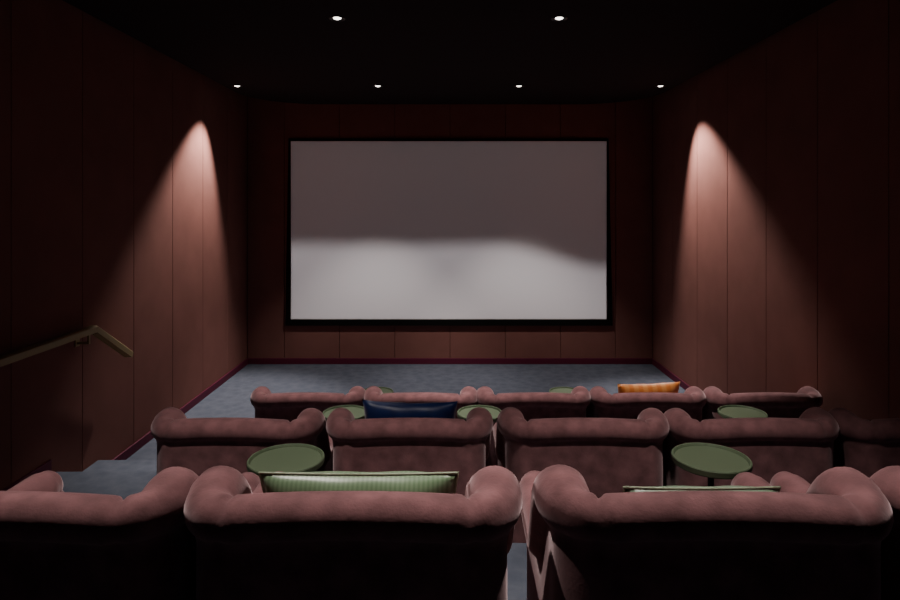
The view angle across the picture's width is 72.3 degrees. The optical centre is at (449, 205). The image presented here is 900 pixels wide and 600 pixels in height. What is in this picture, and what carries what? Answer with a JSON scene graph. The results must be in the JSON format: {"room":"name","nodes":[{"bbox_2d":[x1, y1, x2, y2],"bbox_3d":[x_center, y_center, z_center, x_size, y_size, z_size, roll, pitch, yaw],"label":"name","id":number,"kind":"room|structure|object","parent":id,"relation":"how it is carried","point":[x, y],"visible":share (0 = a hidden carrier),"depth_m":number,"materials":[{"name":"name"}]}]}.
{"room":"auditorium","nodes":[
{"label":"auditorium","id":0,"kind":"room"},
{"bbox_2d":[56,472,156,499],"bbox_3d":[0.000,2.248,3.950,6.238,0.365,1.699,0,0,0],"label":"floor","id":1,"kind":"structure","parent":0,"point":[123,484],"depth_m":4.60,"materials":[{"name":"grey carpet"}]},
{"bbox_2d":[151,407,332,475],"bbox_3d":[-1.177,1.601,3.685,0.950,0.928,0.859,0,0,1],"label":"armchair","id":2,"kind":"object","parent":1,"relation":"on","point":[198,445],"visible":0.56,"depth_m":3.28,"materials":[{"name":"pink fabric"}]},
{"bbox_2d":[322,405,364,421],"bbox_3d":[-0.745,1.765,4.380,0.326,0.600,0.326,0,0,0],"label":"side table","id":3,"kind":"object","parent":1,"relation":"on","point":[357,411],"visible":0.38,"depth_m":4.45,"materials":[{"name":"green paint"}]},
{"bbox_2d":[326,407,492,494],"bbox_3d":[-0.226,1.601,3.686,0.931,0.928,0.859,0,0,0],"label":"armchair","id":4,"kind":"object","parent":1,"relation":"on","point":[461,446],"visible":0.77,"depth_m":3.28,"materials":[{"name":"pink fabric"}]},
{"bbox_2d":[363,400,457,418],"bbox_3d":[-0.235,1.355,3.616,0.556,0.475,0.207,0,0,-1],"label":"cushion","id":5,"kind":"object","parent":4,"relation":"on","point":[372,409],"visible":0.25,"depth_m":3.54,"materials":[{"name":"blue fabric"}]},
{"bbox_2d":[457,405,501,422],"bbox_3d":[0.213,1.765,4.380,0.326,0.600,0.326,0,0,0],"label":"side table","id":6,"kind":"object","parent":1,"relation":"on","point":[462,413],"visible":0.4,"depth_m":4.43,"materials":[{"name":"green paint"}]},
{"bbox_2d":[492,407,668,542],"bbox_3d":[0.743,1.601,3.686,0.950,0.928,0.859,0,0,1],"label":"armchair","id":7,"kind":"object","parent":1,"relation":"on","point":[611,454],"visible":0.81,"depth_m":3.28,"materials":[{"name":"pink fabric"}]},
{"bbox_2d":[718,405,767,417],"bbox_3d":[2.080,1.765,4.380,0.326,0.600,0.326,0,0,0],"label":"side table","id":8,"kind":"object","parent":1,"relation":"on","point":[726,411],"visible":0.57,"depth_m":4.41,"materials":[{"name":"green paint"}]},
{"bbox_2d":[663,407,839,485],"bbox_3d":[1.668,1.601,3.686,0.950,0.928,0.859,0,0,-1],"label":"armchair","id":9,"kind":"object","parent":1,"relation":"on","point":[802,446],"visible":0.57,"depth_m":3.28,"materials":[{"name":"pink fabric"}]},
{"bbox_2d":[828,407,899,477],"bbox_3d":[2.600,1.601,3.686,0.950,0.928,0.859,0,0,0],"label":"armchair","id":10,"kind":"object","parent":1,"relation":"on","point":[865,446],"visible":0.36,"depth_m":3.30,"materials":[{"name":"pink fabric"}]},
{"bbox_2d":[82,460,156,471],"bbox_3d":[-2.485,2.339,5.130,1.269,0.182,0.659,0,0,0],"label":"floor","id":11,"kind":"structure","parent":0,"point":[100,465],"depth_m":5.31,"materials":[{"name":"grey carpet"}]},
{"bbox_2d":[0,0,247,490],"bbox_3d":[-3.195,0.370,3.640,0.150,4.120,11.980,0,0,0],"label":"wall","id":12,"kind":"structure","parent":0,"point":[124,165],"depth_m":5.58,"materials":[{"name":"wood"}]},
{"bbox_2d":[0,325,133,366],"bbox_3d":[-3.052,0.995,2.108,0.136,0.851,7.416,0,0,0],"label":"handrail","id":13,"kind":"object","parent":12,"relation":"attached to","point":[5,359],"visible":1,"depth_m":4.85,"materials":[{"name":"brown wood"}]},
{"bbox_2d":[1,358,247,490],"bbox_3d":[-3.111,2.015,3.630,0.018,0.830,11.660,0,0,0],"label":"baseboard","id":14,"kind":"structure","parent":12,"relation":"attached to","point":[145,439],"depth_m":6.29,"materials":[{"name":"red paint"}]},
{"bbox_2d":[126,364,684,459],"bbox_3d":[0.000,2.530,3.640,6.540,0.200,11.980,0,0,0],"label":"floor","id":15,"kind":"structure","parent":0,"point":[231,399],"depth_m":8.68,"materials":[{"name":"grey carpet"}]},
{"bbox_2d":[250,386,364,421],"bbox_3d":[-1.172,1.966,5.346,0.950,0.928,0.859,0,0,-1],"label":"armchair","id":16,"kind":"object","parent":15,"relation":"on","point":[287,406],"visible":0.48,"depth_m":4.94,"materials":[{"name":"pink fabric"}]},
{"bbox_2d":[365,387,393,392],"bbox_3d":[-0.720,2.130,6.080,0.326,0.600,0.326,0,0,0],"label":"side table","id":17,"kind":"object","parent":15,"relation":"on","point":[384,389],"visible":0.21,"depth_m":6.15,"materials":[{"name":"green paint"}]},
{"bbox_2d":[364,386,476,418],"bbox_3d":[-0.238,1.966,5.346,0.950,0.928,0.859,0,0,1],"label":"armchair","id":18,"kind":"object","parent":15,"relation":"on","point":[468,395],"visible":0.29,"depth_m":4.94,"materials":[{"name":"pink fabric"}]},
{"bbox_2d":[477,386,590,466],"bbox_3d":[0.687,1.966,5.346,0.950,0.928,0.859,0,0,0],"label":"armchair","id":19,"kind":"object","parent":15,"relation":"on","point":[533,405],"visible":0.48,"depth_m":4.94,"materials":[{"name":"pink fabric"}]},
{"bbox_2d":[549,387,573,392],"bbox_3d":[1.140,2.130,6.080,0.326,0.600,0.326,0,0,0],"label":"side table","id":20,"kind":"object","parent":15,"relation":"on","point":[555,389],"visible":0.22,"depth_m":6.15,"materials":[{"name":"green paint"}]},
{"bbox_2d":[586,386,705,421],"bbox_3d":[1.635,1.966,5.346,0.950,0.928,0.859,0,0,0],"label":"armchair","id":21,"kind":"object","parent":15,"relation":"on","point":[603,404],"visible":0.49,"depth_m":4.94,"materials":[{"name":"pink fabric"}]},
{"bbox_2d":[618,382,679,392],"bbox_3d":[1.690,1.720,5.275,0.555,0.460,0.210,0,0,-4],"label":"cushion","id":22,"kind":"object","parent":21,"relation":"on","point":[673,387],"visible":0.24,"depth_m":5.20,"materials":[{"name":"fabric"}]},
{"bbox_2d":[702,386,822,419],"bbox_3d":[2.585,1.966,5.346,0.950,0.928,0.859,0,0,0],"label":"armchair","id":23,"kind":"object","parent":15,"relation":"on","point":[775,404],"visible":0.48,"depth_m":4.94,"materials":[{"name":"pink fabric"}]},
{"bbox_2d":[248,97,651,357],"bbox_3d":[0.000,0.370,9.555,6.240,4.120,0.150,0,0,0],"label":"wall","id":24,"kind":"structure","parent":0,"point":[627,125],"depth_m":9.48,"materials":[{"name":"wood"}]},
{"bbox_2d":[285,139,612,325],"bbox_3d":[-0.015,0.398,9.454,5.011,2.866,0.049,0,0,0],"label":"projection screen","id":25,"kind":"object","parent":24,"relation":"attached to","point":[381,232],"visible":1,"depth_m":9.45,"materials":[{"name":"white fabric"}]},
{"bbox_2d":[248,358,651,363],"bbox_3d":[0.000,2.385,9.470,6.240,0.090,0.020,0,0,0],"label":"baseboard","id":26,"kind":"structure","parent":24,"relation":"attached to","point":[250,360],"depth_m":9.46,"materials":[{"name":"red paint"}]},
{"bbox_2d":[63,0,836,103],"bbox_3d":[0.000,-1.615,3.665,5.800,0.150,11.330,0,0,0],"label":"ceiling","id":27,"kind":"structure","parent":0,"point":[287,51],"depth_m":5.84,"materials":[{"name":"black paint"}]},
{"bbox_2d":[507,543,526,599],"bbox_3d":[0.000,2.060,0.451,6.238,0.740,5.299,0,0,0],"label":"floor","id":28,"kind":"structure","parent":0,"point":[517,555],"depth_m":2.84,"materials":[{"name":"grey carpet"}]},
{"bbox_2d":[0,466,259,599],"bbox_3d":[-1.197,1.226,2.015,0.950,0.928,0.859,0,0,1],"label":"armchair","id":29,"kind":"object","parent":28,"relation":"on","point":[56,544],"visible":0.62,"depth_m":1.61,"materials":[{"name":"pink fabric"}]},
{"bbox_2d":[247,443,324,475],"bbox_3d":[-0.710,1.390,2.670,0.326,0.600,0.326,0,0,0],"label":"side table","id":30,"kind":"object","parent":28,"relation":"on","point":[291,457],"visible":0.69,"depth_m":2.68,"materials":[{"name":"green paint"}]},
{"bbox_2d":[183,465,521,599],"bbox_3d":[-0.272,1.226,2.015,0.959,0.928,0.859,0,0,0],"label":"armchair","id":31,"kind":"object","parent":28,"relation":"on","point":[257,545],"visible":0.94,"depth_m":1.61,"materials":[{"name":"pink fabric"}]},
{"bbox_2d":[258,471,458,493],"bbox_3d":[-0.280,1.022,1.940,0.614,0.414,0.202,0,0,0],"label":"cushion","id":32,"kind":"object","parent":31,"relation":"on","point":[404,481],"visible":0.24,"depth_m":1.88,"materials":[{"name":"green fabric"}]},
{"bbox_2d":[519,464,893,599],"bbox_3d":[0.742,1.226,2.015,0.988,0.928,0.859,0,0,1],"label":"armchair","id":33,"kind":"object","parent":28,"relation":"on","point":[823,542],"visible":1,"depth_m":1.61,"materials":[{"name":"pink fabric"}]},
{"bbox_2d":[623,486,780,491],"bbox_3d":[0.775,1.045,1.940,0.484,0.365,0.176,0,0,0],"label":"cushion","id":34,"kind":"object","parent":33,"relation":"on","point":[625,488],"visible":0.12,"depth_m":1.89,"materials":[{"name":"green fabric"}]},
{"bbox_2d":[671,442,752,485],"bbox_3d":[1.135,1.390,2.680,0.326,0.600,0.326,0,0,0],"label":"side table","id":35,"kind":"object","parent":28,"relation":"on","point":[711,461],"visible":0.77,"depth_m":2.67,"materials":[{"name":"green paint"}]},
{"bbox_2d":[770,465,899,599],"bbox_3d":[1.715,1.226,2.015,0.950,0.928,0.859,0,0,0],"label":"armchair","id":36,"kind":"object","parent":28,"relation":"on","point":[887,479],"visible":0.27,"depth_m":1.80,"materials":[{"name":"pink fabric"}]},
{"bbox_2d":[652,0,899,420],"bbox_3d":[3.195,0.370,3.640,0.150,4.120,11.980,0,0,0],"label":"wall","id":37,"kind":"structure","parent":0,"point":[776,165],"depth_m":5.69,"materials":[{"name":"wood"}]},
{"bbox_2d":[652,358,689,389],"bbox_3d":[3.111,2.015,3.630,0.018,0.830,11.660,0,0,0],"label":"baseboard","id":38,"kind":"structure","parent":37,"relation":"attached to","point":[655,363],"depth_m":8.71,"materials":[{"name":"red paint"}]},
{"bbox_3d":[0.000,-1.765,3.640,6.540,0.150,11.980,0,0,0],"label":"ceiling","id":39,"kind":"structure","parent":0,"visible":0},
{"bbox_2d":[329,16,344,20],"bbox_3d":[-0.925,-1.545,5.050,0.132,0.030,0.132,0,0,0],"label":"recessed light","id":40,"kind":"object","parent":39,"relation":"in","point":[335,18],"visible":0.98,"depth_m":5.04,"materials":[{"name":"grey"}]},
{"bbox_2d":[551,16,566,20],"bbox_3d":[0.895,-1.545,5.050,0.132,0.030,0.132,0,0,0],"label":"recessed light","id":41,"kind":"object","parent":39,"relation":"in","point":[558,18],"visible":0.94,"depth_m":5.04,"materials":[{"name":"grey"}]}
]}

